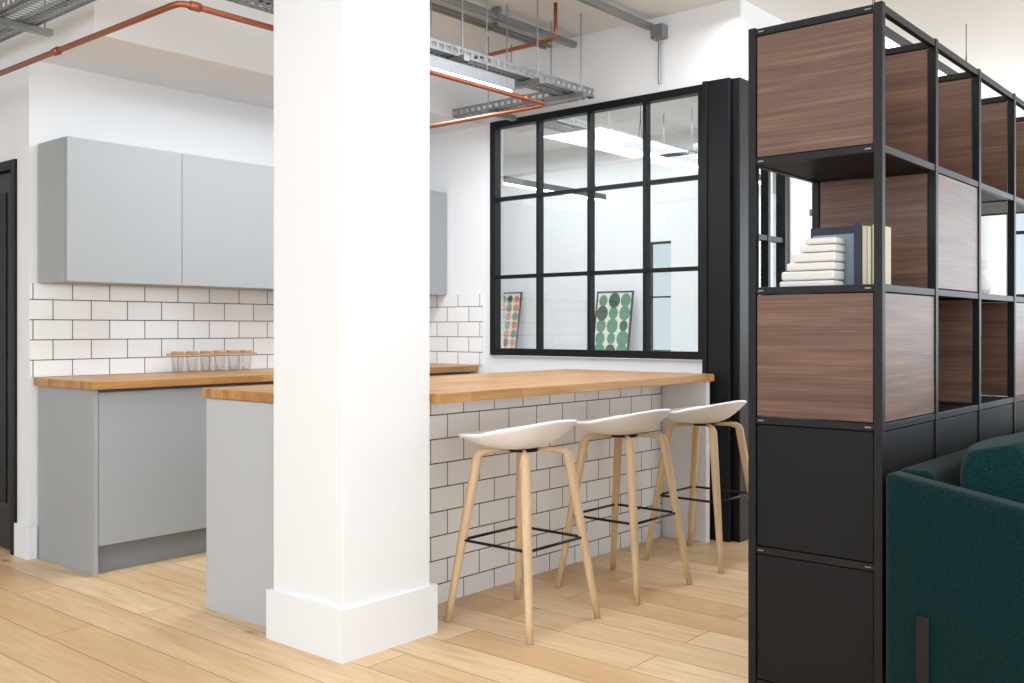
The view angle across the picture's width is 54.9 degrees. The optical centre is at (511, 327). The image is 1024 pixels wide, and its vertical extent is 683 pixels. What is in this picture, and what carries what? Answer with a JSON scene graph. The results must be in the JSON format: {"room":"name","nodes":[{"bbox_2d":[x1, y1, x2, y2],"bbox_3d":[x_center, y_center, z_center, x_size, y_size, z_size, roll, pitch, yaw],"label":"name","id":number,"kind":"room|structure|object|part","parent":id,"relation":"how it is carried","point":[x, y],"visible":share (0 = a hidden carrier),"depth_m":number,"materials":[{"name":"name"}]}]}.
{"room":"common room","nodes":[
{"label":"common room","id":0,"kind":"room"},
{"bbox_2d":[19,3,273,557],"bbox_3d":[-1.626,-0.320,6.098,0.120,3.000,2.720,0,0,40],"label":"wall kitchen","id":1,"kind":"structure","parent":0,"point":[56,101],"depth_m":5.25,"materials":[{"name":"white paint"}]},
{"bbox_2d":[0,159,16,554],"bbox_3d":[-2.932,0.151,5.443,0.976,2.058,0.110,0,0,40],"label":"door","id":2,"kind":"structure","parent":1,"relation":"in","point":[7,166],"depth_m":5.11,"materials":[{"name":"black metal"}]},
{"bbox_2d":[0,172,9,548],"bbox_3d":[-2.921,0.173,5.455,0.870,1.997,0.047,0,0,40],"label":"door leaf","id":3,"kind":"structure","parent":2,"relation":"attached to","point":[4,178],"depth_m":5.23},
{"bbox_2d":[0,0,18,522],"bbox_3d":[-3.599,-0.320,6.070,2.850,3.000,0.120,0,0,40],"label":"wall","id":4,"kind":"structure","parent":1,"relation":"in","point":[9,48],"depth_m":5.15,"materials":[{"name":"white paint"}]},
{"bbox_2d":[14,523,36,559],"bbox_3d":[-2.504,1.095,5.068,0.158,0.170,0.050,0,0,40],"label":"baseboard","id":5,"kind":"structure","parent":1,"relation":"attached to","point":[25,537],"depth_m":5.03,"materials":[{"name":"white paint"}]},
{"bbox_2d":[30,283,273,376],"bbox_3d":[-1.577,0.011,6.054,0.011,0.479,2.712,0,0,40],"label":"tile backsplash","id":6,"kind":"structure","parent":1,"relation":"attached to","point":[75,329],"depth_m":5.49,"materials":[{"name":"tile"}]},
{"bbox_2d":[38,136,445,295],"bbox_3d":[-1.443,-0.587,5.962,0.315,0.714,2.670,0,0,40],"label":"upper cabinet","id":7,"kind":"object","parent":1,"relation":"attached to","point":[110,214],"visible":0.57,"depth_m":5.20,"materials":[{"name":"grey laminate"}]},
{"bbox_3d":[-1.994,-0.587,5.089,0.024,0.714,0.624,0,0,40],"label":"door","id":8,"kind":"part","parent":7,"relation":"part of","materials":[{"name":"grey laminate"}]},
{"bbox_3d":[-1.596,-0.587,5.558,0.024,0.714,0.600,0,0,40],"label":"door","id":9,"kind":"part","parent":7,"relation":"part of","materials":[{"name":"grey laminate"}]},
{"bbox_3d":[-0.545,-0.587,6.793,0.024,0.714,0.237,0,0,40],"label":"door","id":10,"kind":"part","parent":7,"relation":"part of","materials":[{"name":"grey laminate"}]},
{"bbox_2d":[29,0,484,134],"bbox_3d":[-1.321,-1.595,5.838,0.680,0.450,2.720,0,0,40],"label":"ceiling beam","id":11,"kind":"structure","parent":1,"relation":"attached to","point":[181,48],"depth_m":5.10,"materials":[{"name":"white paint"}]},
{"bbox_2d":[0,1,546,128],"bbox_3d":[-2.281,-1.180,5.893,4.687,0.034,2.174,0,0,40],"label":"copper pipe","id":12,"kind":"object","parent":1,"relation":"attached to","point":[191,5],"visible":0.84,"depth_m":4.15,"materials":[{"name":"orange metal"}]},
{"bbox_2d":[274,0,429,608],"bbox_3d":[-0.613,-0.320,3.780,0.407,3.000,0.433,0,0,40],"label":"wall column","id":13,"kind":"structure","parent":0,"point":[352,77],"depth_m":3.62,"materials":[{"name":"white paint"}]},
{"bbox_2d":[266,583,437,663],"bbox_3d":[-0.612,1.087,3.783,0.445,0.186,0.475,0,0,40],"label":"baseboard","id":14,"kind":"structure","parent":13,"relation":"attached to","point":[335,634],"depth_m":3.61,"materials":[{"name":"white paint"}]},
{"bbox_2d":[0,536,747,682],"bbox_3d":[0.253,1.230,3.461,12.300,0.100,13.800,0,0,40],"label":"floor","id":15,"kind":"structure","parent":0,"point":[152,622],"depth_m":3.83,"materials":[{"name":"brown wood"}]},
{"bbox_2d":[34,364,477,576],"bbox_3d":[-1.337,0.717,5.851,0.620,0.927,2.690,0,0,40],"label":"base cabinet","id":16,"kind":"object","parent":15,"relation":"on","point":[122,457],"visible":0.52,"depth_m":4.88,"materials":[{"name":"grey laminate"}]},
{"bbox_3d":[-2.197,0.738,4.863,0.590,0.885,0.020,0,0,40],"label":"panel","id":17,"kind":"part","parent":16,"relation":"part of","materials":[{"name":"grey laminate"}]},
{"bbox_3d":[-1.786,0.674,4.928,0.038,0.732,0.604,0,0,40],"label":"door","id":18,"kind":"part","parent":16,"relation":"part of","materials":[{"name":"grey laminate"}]},
{"bbox_3d":[-1.394,0.674,5.388,0.038,0.732,0.596,0,0,40],"label":"door","id":19,"kind":"part","parent":16,"relation":"part of","materials":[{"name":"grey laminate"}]},
{"bbox_2d":[34,364,477,389],"bbox_3d":[-1.336,0.273,5.851,0.618,0.040,2.690,0,0,40],"label":"countertop","id":20,"kind":"structure","parent":16,"relation":"on","point":[145,380],"depth_m":5.06,"materials":[{"name":"brown wood"}]},
{"bbox_2d":[166,350,256,355],"bbox_3d":[-1.728,0.190,5.692,0.072,0.119,0.550,0,0,40],"label":"glass rack","id":21,"kind":"object","parent":20,"relation":"on","point":[215,352],"visible":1,"depth_m":5.65,"materials":[{"name":"brown wood"}]},
{"bbox_2d":[203,369,713,627],"bbox_3d":[-0.094,0.717,4.785,1.015,0.927,2.543,0,0,40],"label":"kitchen island","id":22,"kind":"object","parent":15,"relation":"on","point":[239,419],"visible":0.61,"depth_m":4.45,"materials":[{"name":"tile"}]},
{"bbox_3d":[-1.082,0.738,3.983,0.520,0.885,0.021,0,0,40],"label":"panel","id":23,"kind":"part","parent":22,"relation":"part of","materials":[{"name":"grey laminate"}]},
{"bbox_2d":[203,369,713,403],"bbox_3d":[-0.094,0.273,4.785,1.015,0.040,2.543,0,0,40],"label":"island countertop","id":24,"kind":"structure","parent":22,"relation":"on","point":[445,389],"depth_m":4.57,"materials":[{"name":"brown wood"}]},
{"bbox_3d":[0.709,0.738,5.732,0.970,0.885,0.040,0,0,40],"label":"panel","id":25,"kind":"part","parent":22,"relation":"part of","materials":[{"name":"white paint"}]},
{"bbox_2d":[444,420,600,644],"bbox_3d":[0.038,0.772,3.975,0.457,0.821,0.480,0,0,40],"label":"bar stool","id":26,"kind":"object","parent":15,"relation":"on","point":[522,440],"visible":1,"depth_m":3.94,"materials":[{"name":"brown wood"}]},
{"bbox_3d":[-0.134,0.832,3.956,0.276,0.701,0.040,0,0,-3],"label":"leg","id":27,"kind":"part","parent":26,"relation":"part of","materials":[{"name":"brown wood"}]},
{"bbox_3d":[0.025,0.421,3.986,0.422,0.119,0.480,0,0,40],"label":"seat","id":28,"kind":"part","parent":26,"relation":"part of","materials":[{"name":"white plastic"}]},
{"bbox_3d":[0.040,0.832,4.160,0.040,0.701,0.276,0,0,-6],"label":"leg","id":29,"kind":"part","parent":26,"relation":"part of","materials":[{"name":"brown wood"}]},
{"bbox_3d":[0.045,0.488,3.980,0.124,0.015,0.124,0,0,40],"label":"mount plate","id":30,"kind":"part","parent":26,"relation":"part of","materials":[{"name":"black metal"}]},
{"bbox_3d":[0.050,0.832,3.800,0.040,0.701,0.276,0,0,-6],"label":"leg","id":31,"kind":"part","parent":26,"relation":"part of","materials":[{"name":"brown wood"}]},
{"bbox_3d":[0.224,0.832,4.003,0.276,0.701,0.040,0,0,-3],"label":"leg","id":32,"kind":"part","parent":26,"relation":"part of","materials":[{"name":"brown wood"}]},
{"bbox_2d":[555,409,691,604],"bbox_3d":[0.506,0.772,4.502,0.457,0.821,0.480,0,0,40],"label":"bar stool","id":33,"kind":"object","parent":15,"relation":"on","point":[628,426],"visible":0.95,"depth_m":4.46,"materials":[{"name":"brown wood"}]},
{"bbox_3d":[0.334,0.832,4.483,0.276,0.701,0.040,0,0,-3],"label":"leg","id":34,"kind":"part","parent":33,"relation":"part of","materials":[{"name":"brown wood"}]},
{"bbox_3d":[0.508,0.832,4.687,0.040,0.701,0.276,0,0,-6],"label":"leg","id":35,"kind":"part","parent":33,"relation":"part of","materials":[{"name":"brown wood"}]},
{"bbox_3d":[0.493,0.421,4.513,0.422,0.119,0.480,0,0,40],"label":"seat","id":36,"kind":"part","parent":33,"relation":"part of","materials":[{"name":"white plastic"}]},
{"bbox_3d":[0.513,0.488,4.507,0.124,0.015,0.124,0,0,40],"label":"mount plate","id":37,"kind":"part","parent":33,"relation":"part of","materials":[{"name":"black metal"}]},
{"bbox_3d":[0.518,0.832,4.327,0.040,0.701,0.276,0,0,-6],"label":"leg","id":38,"kind":"part","parent":33,"relation":"part of","materials":[{"name":"brown wood"}]},
{"bbox_3d":[0.692,0.832,4.531,0.276,0.701,0.040,0,0,-3],"label":"leg","id":39,"kind":"part","parent":33,"relation":"part of","materials":[{"name":"brown wood"}]},
{"bbox_2d":[643,400,747,573],"bbox_3d":[0.978,0.772,5.033,0.457,0.821,0.480,0,0,40],"label":"bar stool","id":40,"kind":"object","parent":15,"relation":"on","point":[710,416],"visible":0.94,"depth_m":4.99,"materials":[{"name":"brown wood"}]},
{"bbox_3d":[0.806,0.832,5.014,0.276,0.701,0.040,0,0,-3],"label":"leg","id":41,"kind":"part","parent":40,"relation":"part of","materials":[{"name":"brown wood"}]},
{"bbox_3d":[0.980,0.832,5.218,0.040,0.701,0.276,0,0,-6],"label":"leg","id":42,"kind":"part","parent":40,"relation":"part of","materials":[{"name":"brown wood"}]},
{"bbox_3d":[0.985,0.488,5.038,0.124,0.015,0.124,0,0,40],"label":"mount plate","id":43,"kind":"part","parent":40,"relation":"part of","materials":[{"name":"black metal"}]},
{"bbox_3d":[0.965,0.421,5.045,0.422,0.119,0.480,0,0,40],"label":"seat","id":44,"kind":"part","parent":40,"relation":"part of","materials":[{"name":"white plastic"}]},
{"bbox_3d":[0.990,0.832,4.858,0.040,0.701,0.276,0,0,-6],"label":"leg","id":45,"kind":"part","parent":40,"relation":"part of","materials":[{"name":"brown wood"}]},
{"bbox_3d":[1.163,0.832,5.062,0.276,0.701,0.040,0,0,-3],"label":"leg","id":46,"kind":"part","parent":40,"relation":"part of","materials":[{"name":"brown wood"}]},
{"bbox_2d":[748,1,1023,682],"bbox_3d":[1.542,0.120,3.713,0.420,2.120,1.971,0,0,40],"label":"shelving unit","id":47,"kind":"object","parent":15,"relation":"on","point":[850,387],"visible":0.73,"depth_m":3.05,"materials":[{"name":"black metal"}]},
{"bbox_2d":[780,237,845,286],"bbox_3d":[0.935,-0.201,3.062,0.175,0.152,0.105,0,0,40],"label":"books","id":48,"kind":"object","parent":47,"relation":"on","point":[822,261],"depth_m":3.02,"materials":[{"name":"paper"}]},
{"bbox_3d":[0.911,0.490,2.972,0.364,0.377,0.016,0,0,40],"label":"panel","id":49,"kind":"part","parent":47,"relation":"part of","materials":[{"name":"black metal"}]},
{"bbox_3d":[0.911,0.086,2.972,0.364,0.376,0.016,0,0,40],"label":"panel","id":50,"kind":"part","parent":47,"relation":"part of","materials":[{"name":"brown wood"}]},
{"bbox_3d":[0.911,0.901,2.972,0.364,0.389,0.016,0,0,40],"label":"panel","id":51,"kind":"part","parent":47,"relation":"part of","materials":[{"name":"black metal"}]},
{"bbox_3d":[0.911,-0.723,2.972,0.364,0.377,0.016,0,0,40],"label":"panel","id":52,"kind":"part","parent":47,"relation":"part of","materials":[{"name":"brown wood"}]},
{"bbox_2d":[780,223,890,286],"bbox_3d":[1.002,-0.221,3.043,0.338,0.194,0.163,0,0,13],"label":"books","id":53,"kind":"object","parent":47,"relation":"on","point":[844,255],"visible":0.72,"depth_m":3.01,"materials":[{"name":"paper"}]},
{"bbox_3d":[1.223,-0.318,3.339,0.364,0.376,0.016,0,0,40],"label":"panel","id":54,"kind":"part","parent":47,"relation":"part of","materials":[{"name":"brown wood"}]},
{"bbox_3d":[1.223,-0.723,3.339,0.364,0.377,0.016,0,0,40],"label":"panel","id":55,"kind":"part","parent":47,"relation":"part of","materials":[{"name":"brown wood"}]},
{"bbox_3d":[1.217,0.901,3.027,0.016,0.389,0.450,0,0,40],"label":"panel","id":56,"kind":"part","parent":47,"relation":"part of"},
{"bbox_3d":[1.217,0.490,3.027,0.016,0.377,0.450,0,0,40],"label":"panel","id":57,"kind":"part","parent":47,"relation":"part of","materials":[{"name":"black metal"}]},
{"bbox_3d":[1.217,0.086,3.027,0.016,0.376,0.450,0,0,40],"label":"panel","id":58,"kind":"part","parent":47,"relation":"part of","materials":[{"name":"brown wood"}]},
{"bbox_3d":[1.540,0.086,3.712,0.364,0.376,0.016,0,0,40],"label":"panel","id":59,"kind":"part","parent":47,"relation":"part of","materials":[{"name":"brown wood"}]},
{"bbox_3d":[1.540,-0.723,3.712,0.364,0.377,0.016,0,0,40],"label":"panel","id":60,"kind":"part","parent":47,"relation":"part of","materials":[{"name":"brown wood"}]},
{"bbox_3d":[1.532,-0.318,3.397,0.016,0.376,0.459,0,0,40],"label":"panel","id":61,"kind":"part","parent":47,"relation":"part of","materials":[{"name":"brown wood"}]},
{"bbox_3d":[1.532,0.490,3.397,0.016,0.377,0.459,0,0,40],"label":"panel","id":62,"kind":"part","parent":47,"relation":"part of","materials":[{"name":"black metal"}]},
{"bbox_2d":[981,259,990,293],"bbox_3d":[1.856,-0.200,3.909,0.084,0.150,0.084,0,0,40],"label":"vase","id":63,"kind":"object","parent":47,"relation":"on","point":[985,282],"visible":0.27,"depth_m":3.88,"materials":[{"name":"white ceramic"}]},
{"bbox_3d":[1.858,0.086,4.085,0.364,0.376,0.016,0,0,40],"label":"panel","id":64,"kind":"part","parent":47,"relation":"part of","materials":[{"name":"brown wood"}]},
{"bbox_3d":[1.858,-0.723,4.085,0.364,0.377,0.016,0,0,40],"label":"panel","id":65,"kind":"part","parent":47,"relation":"part of","materials":[{"name":"brown wood"}]},
{"bbox_3d":[1.849,0.490,3.770,0.016,0.377,0.459,0,0,40],"label":"panel","id":66,"kind":"part","parent":47,"relation":"part of","materials":[{"name":"black metal"}]},
{"bbox_3d":[2.165,0.086,4.142,0.016,0.376,0.454,0,0,40],"label":"panel","id":67,"kind":"part","parent":47,"relation":"part of","materials":[{"name":"brown wood"}]},
{"bbox_3d":[2.172,-0.723,4.454,0.364,0.377,0.016,0,0,40],"label":"panel","id":68,"kind":"part","parent":47,"relation":"part of","materials":[{"name":"brown wood"}]},
{"bbox_3d":[2.165,0.490,4.142,0.016,0.377,0.454,0,0,40],"label":"panel","id":69,"kind":"part","parent":47,"relation":"part of","materials":[{"name":"black metal"}]},
{"bbox_2d":[886,430,1023,682],"bbox_3d":[2.066,0.735,3.226,0.935,0.890,2.108,0,0,40],"label":"sofa","id":70,"kind":"object","parent":15,"relation":"on","point":[955,521],"visible":1,"depth_m":2.63,"materials":[{"name":"teal fabric"}]},
{"bbox_2d":[960,433,1023,503],"bbox_3d":[1.519,0.520,2.850,0.280,0.430,0.600,-18,-12,39],"label":"cushion","id":71,"kind":"object","parent":70,"relation":"on","point":[994,466],"depth_m":2.66,"materials":[{"name":"teal fabric"}]},
{"bbox_3d":[0.594,0.750,9.648,3.200,0.860,0.495,0,0,40],"label":"sideboard","id":72,"kind":"object","parent":15,"relation":"on","visible":0},
{"bbox_2d":[504,292,522,347],"bbox_3d":[-0.082,-0.030,10.396,0.400,0.694,0.129,0,0,40],"label":"framed poster","id":73,"kind":"object","parent":72,"relation":"on","point":[512,300],"visible":0.44,"depth_m":10.33,"materials":[{"name":"multicoloured paper"}]},
{"bbox_2d":[595,291,633,349],"bbox_3d":[0.968,-0.020,9.501,0.420,0.675,0.126,0,0,40],"label":"framed poster","id":74,"kind":"object","parent":72,"relation":"on","point":[613,312],"visible":0.84,"depth_m":9.50,"materials":[{"name":"green paper"}]},
{"bbox_2d":[430,294,482,364],"bbox_3d":[-0.447,0.010,6.872,0.648,0.480,0.012,0,0,40],"label":"tile backsplash","id":75,"kind":"structure","parent":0,"point":[456,321],"depth_m":6.81,"materials":[{"name":"white tile"}]},
{"bbox_2d":[430,0,749,373],"bbox_3d":[-0.812,-0.320,7.270,5.540,3.000,0.120,0,0,40],"label":"wall","id":76,"kind":"structure","parent":0,"point":[710,42],"depth_m":6.15,"materials":[{"name":"white paint"}]},
{"bbox_2d":[490,84,701,359],"bbox_3d":[0.488,-0.598,6.090,1.620,1.555,0.060,0,0,40],"label":"frame","id":77,"kind":"object","parent":76,"relation":"attached to","point":[646,100],"visible":0.87,"depth_m":6.08,"materials":[{"name":"black metal"}]},
{"bbox_2d":[651,23,667,83],"bbox_3d":[0.856,-1.590,5.727,0.080,0.340,0.063,0,0,40],"label":"junction box","id":78,"kind":"object","parent":76,"relation":"attached to","point":[659,32],"visible":1,"depth_m":5.72,"materials":[{"name":"grey metal"}]},
{"bbox_2d":[651,241,670,350],"bbox_3d":[1.427,-0.295,9.369,0.270,1.050,0.050,0,0,40],"label":"frame","id":79,"kind":"object","parent":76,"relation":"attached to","point":[662,242],"visible":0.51,"depth_m":9.44,"materials":[{"name":"black metal"}]},
{"bbox_2d":[702,77,747,541],"bbox_3d":[1.205,-0.100,5.520,0.210,2.560,0.190,0,0,40],"label":"trim","id":80,"kind":"structure","parent":76,"relation":"attached to","point":[724,100],"depth_m":5.45,"materials":[{"name":"black metal"}]},
{"bbox_2d":[759,169,789,286],"bbox_3d":[1.482,-0.098,5.754,0.060,2.555,0.515,0,0,40],"label":"frame","id":81,"kind":"object","parent":76,"relation":"attached to","point":[782,239],"visible":0.09,"depth_m":5.89,"materials":[{"name":"black metal"}]},
{"bbox_2d":[504,130,811,351],"bbox_3d":[1.119,-0.320,9.631,5.420,3.000,0.120,0,0,40],"label":"wall","id":82,"kind":"structure","parent":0,"point":[674,206],"depth_m":9.75,"materials":[{"name":"white paint"}]},
{"bbox_2d":[430,0,1023,157],"bbox_3d":[0.253,-1.870,3.461,12.300,0.100,13.800,0,0,40],"label":"ceiling","id":83,"kind":"structure","parent":0,"point":[995,28],"depth_m":5.97,"materials":[{"name":"paint"}]},
{"bbox_2d":[0,0,95,42],"bbox_3d":[-1.915,-1.603,4.230,7.400,0.435,0.330,0,0,40],"label":"cable tray","id":84,"kind":"object","parent":83,"relation":"hanging from","point":[13,28],"visible":1,"depth_m":4.47,"materials":[{"name":"grey metal"}]},
{"bbox_2d":[226,0,594,103],"bbox_3d":[-0.922,-1.577,4.317,0.280,0.485,4.180,0,0,40],"label":"cable tray","id":85,"kind":"object","parent":83,"relation":"hanging from","point":[523,80],"visible":0.54,"depth_m":5.38,"materials":[{"name":"grey metal"}]},
{"bbox_2d":[430,0,514,91],"bbox_3d":[-0.409,-1.532,4.773,0.060,0.576,1.240,0,0,40],"label":"linear light","id":86,"kind":"object","parent":83,"relation":"hanging from","point":[439,64],"visible":0.39,"depth_m":4.98,"materials":[{"name":"white metal"}]},
{"bbox_2d":[430,67,511,91],"bbox_3d":[-0.409,-1.252,4.773,0.054,0.015,1.200,0,0,40],"label":"diffuser","id":87,"kind":"object","parent":86,"relation":"attached to","point":[447,70],"depth_m":4.98,"materials":[{"name":"white plastic"}]},
{"bbox_2d":[430,6,545,49],"bbox_3d":[-1.229,-1.801,4.620,0.036,0.038,4.445,0,0,40],"label":"conduit pipe","id":88,"kind":"object","parent":83,"relation":"attached to","point":[433,8],"visible":0.8,"depth_m":5.85,"materials":[{"name":"metal"}]},
{"bbox_2d":[430,2,549,47],"bbox_3d":[-1.191,-1.801,4.588,0.036,0.038,4.445,0,0,40],"label":"conduit pipe","id":89,"kind":"object","parent":83,"relation":"attached to","point":[494,25],"visible":0.72,"depth_m":5.81,"materials":[{"name":"metal"}]},
{"bbox_2d":[439,0,576,47],"bbox_3d":[-1.048,-1.785,4.463,0.060,0.070,4.440,0,0,40],"label":"conduit","id":90,"kind":"object","parent":83,"relation":"attached to","point":[495,14],"visible":1,"depth_m":5.62,"materials":[{"name":"grey metal"}]},
{"bbox_2d":[453,36,572,120],"bbox_3d":[-0.008,-1.577,6.178,0.860,0.485,0.280,0,0,40],"label":"cable tray","id":91,"kind":"object","parent":83,"relation":"hanging from","point":[510,117],"visible":0.57,"depth_m":6.15,"materials":[{"name":"grey metal"}]},
{"bbox_2d":[453,91,572,118],"bbox_3d":[-0.008,-1.395,6.178,0.860,0.054,0.154,0,0,40],"label":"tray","id":92,"kind":"object","parent":91,"relation":"on","point":[512,105],"depth_m":6.15,"materials":[{"name":"grey metal"}]},
{"bbox_2d":[474,2,556,58],"bbox_3d":[-0.155,-1.714,5.857,1.070,0.211,0.022,0,0,40],"label":"copper pipe","id":93,"kind":"object","parent":83,"relation":"hanging from","point":[553,37],"visible":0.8,"depth_m":5.61,"materials":[{"name":"orange metal"}]},
{"bbox_2d":[504,176,535,189],"bbox_3d":[0.045,-1.184,8.077,0.060,0.072,0.395,0,0,40],"label":"linear light","id":94,"kind":"object","parent":83,"relation":"hanging from","point":[519,183],"depth_m":8.07,"materials":[{"name":"white"}]},
{"bbox_2d":[544,183,573,191],"bbox_3d":[0.383,-1.185,8.474,0.060,0.070,0.407,0,0,40],"label":"linear light","id":95,"kind":"object","parent":83,"relation":"hanging from","point":[547,187],"depth_m":8.39,"materials":[{"name":"white"}]},
{"bbox_2d":[567,192,586,198],"bbox_3d":[0.549,-1.176,8.669,0.060,0.056,0.279,0,0,40],"label":"linear light","id":96,"kind":"object","parent":83,"relation":"hanging from","point":[581,195],"depth_m":8.70,"materials":[{"name":"white"}]},
{"bbox_2d":[595,191,605,200],"bbox_3d":[0.779,-1.188,8.939,0.060,0.079,0.156,0,0,40],"label":"linear light","id":97,"kind":"object","parent":83,"relation":"hanging from","point":[598,196],"depth_m":8.92,"materials":[{"name":"white"}]},
{"bbox_2d":[533,109,697,162],"bbox_3d":[0.970,-1.613,7.775,0.330,0.415,2.700,0,0,40],"label":"cable tray","id":98,"kind":"object","parent":83,"relation":"hanging from","point":[600,135],"visible":0.45,"depth_m":7.39,"materials":[{"name":"grey metal"}]},
{"bbox_2d":[577,0,653,30],"bbox_3d":[-0.621,-1.785,4.100,0.060,0.070,4.440,0,0,40],"label":"conduit","id":99,"kind":"object","parent":83,"relation":"attached to","point":[597,4],"visible":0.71,"depth_m":5.51,"materials":[{"name":"grey metal"}]},
{"bbox_2d":[624,106,642,154],"bbox_3d":[0.773,-1.303,6.463,0.060,0.320,0.212,0,0,40],"label":"linear light","id":100,"kind":"object","parent":83,"relation":"hanging from","point":[630,146],"depth_m":6.47,"materials":[{"name":"white"}]},
{"bbox_2d":[651,146,697,168],"bbox_3d":[1.111,-1.181,6.861,0.060,0.077,0.612,0,0,40],"label":"linear light","id":101,"kind":"object","parent":83,"relation":"hanging from","point":[661,154],"depth_m":6.84,"materials":[{"name":"white"}]},
{"bbox_2d":[626,149,760,183],"bbox_3d":[1.406,-1.165,7.207,0.048,0.010,1.960,0,0,40],"label":"ceiling light","id":102,"kind":"object","parent":101,"relation":"attached to","point":[655,154],"depth_m":6.81,"materials":[{"name":"white"}]},
{"bbox_2d":[885,26,912,47],"bbox_3d":[1.918,-1.419,4.954,0.060,0.102,0.388,0,0,40],"label":"linear light","id":103,"kind":"object","parent":83,"relation":"hanging from","point":[893,39],"depth_m":4.90,"materials":[{"name":"white"}]},
{"bbox_2d":[885,37,945,75],"bbox_3d":[2.232,-1.415,5.323,0.048,0.010,1.760,0,0,40],"label":"diffuser","id":104,"kind":"object","parent":103,"relation":"attached to","point":[890,42],"depth_m":4.93,"materials":[{"name":"white"}]},
{"bbox_2d":[938,60,957,75],"bbox_3d":[2.428,-1.427,5.554,0.060,0.085,0.343,0,0,40],"label":"linear light","id":105,"kind":"object","parent":83,"relation":"hanging from","point":[943,69],"depth_m":5.48,"materials":[{"name":"white"}]},
{"bbox_2d":[965,24,966,60],"bbox_3d":[2.646,-1.678,5.810,0.060,0.216,0.020,0,0,40],"label":"cable","id":106,"kind":"object","parent":83,"relation":"hanging from","point":[966,24],"depth_m":5.89,"materials":[{"name":"white metal"}]},
{"bbox_2d":[750,3,808,286],"bbox_3d":[2.758,-0.320,7.284,0.120,3.000,4.530,0,0,40],"label":"wall","id":107,"kind":"structure","parent":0,"point":[759,18],"depth_m":5.99,"materials":[{"name":"white paint"}]},
{"bbox_2d":[981,215,1006,295],"bbox_3d":[6.801,-0.320,6.897,6.780,3.000,0.120,0,0,40],"label":"wall","id":108,"kind":"structure","parent":0,"point":[993,228],"depth_m":8.89,"materials":[{"name":"white paint"}]},
{"bbox_2d":[1007,215,1023,296],"bbox_3d":[5.289,-0.570,8.183,2.150,1.700,0.050,0,0,40],"label":"frame","id":109,"kind":"object","parent":108,"relation":"attached to","point":[1017,232],"visible":0.03,"depth_m":8.86,"materials":[{"name":"black metal"}]}
]}

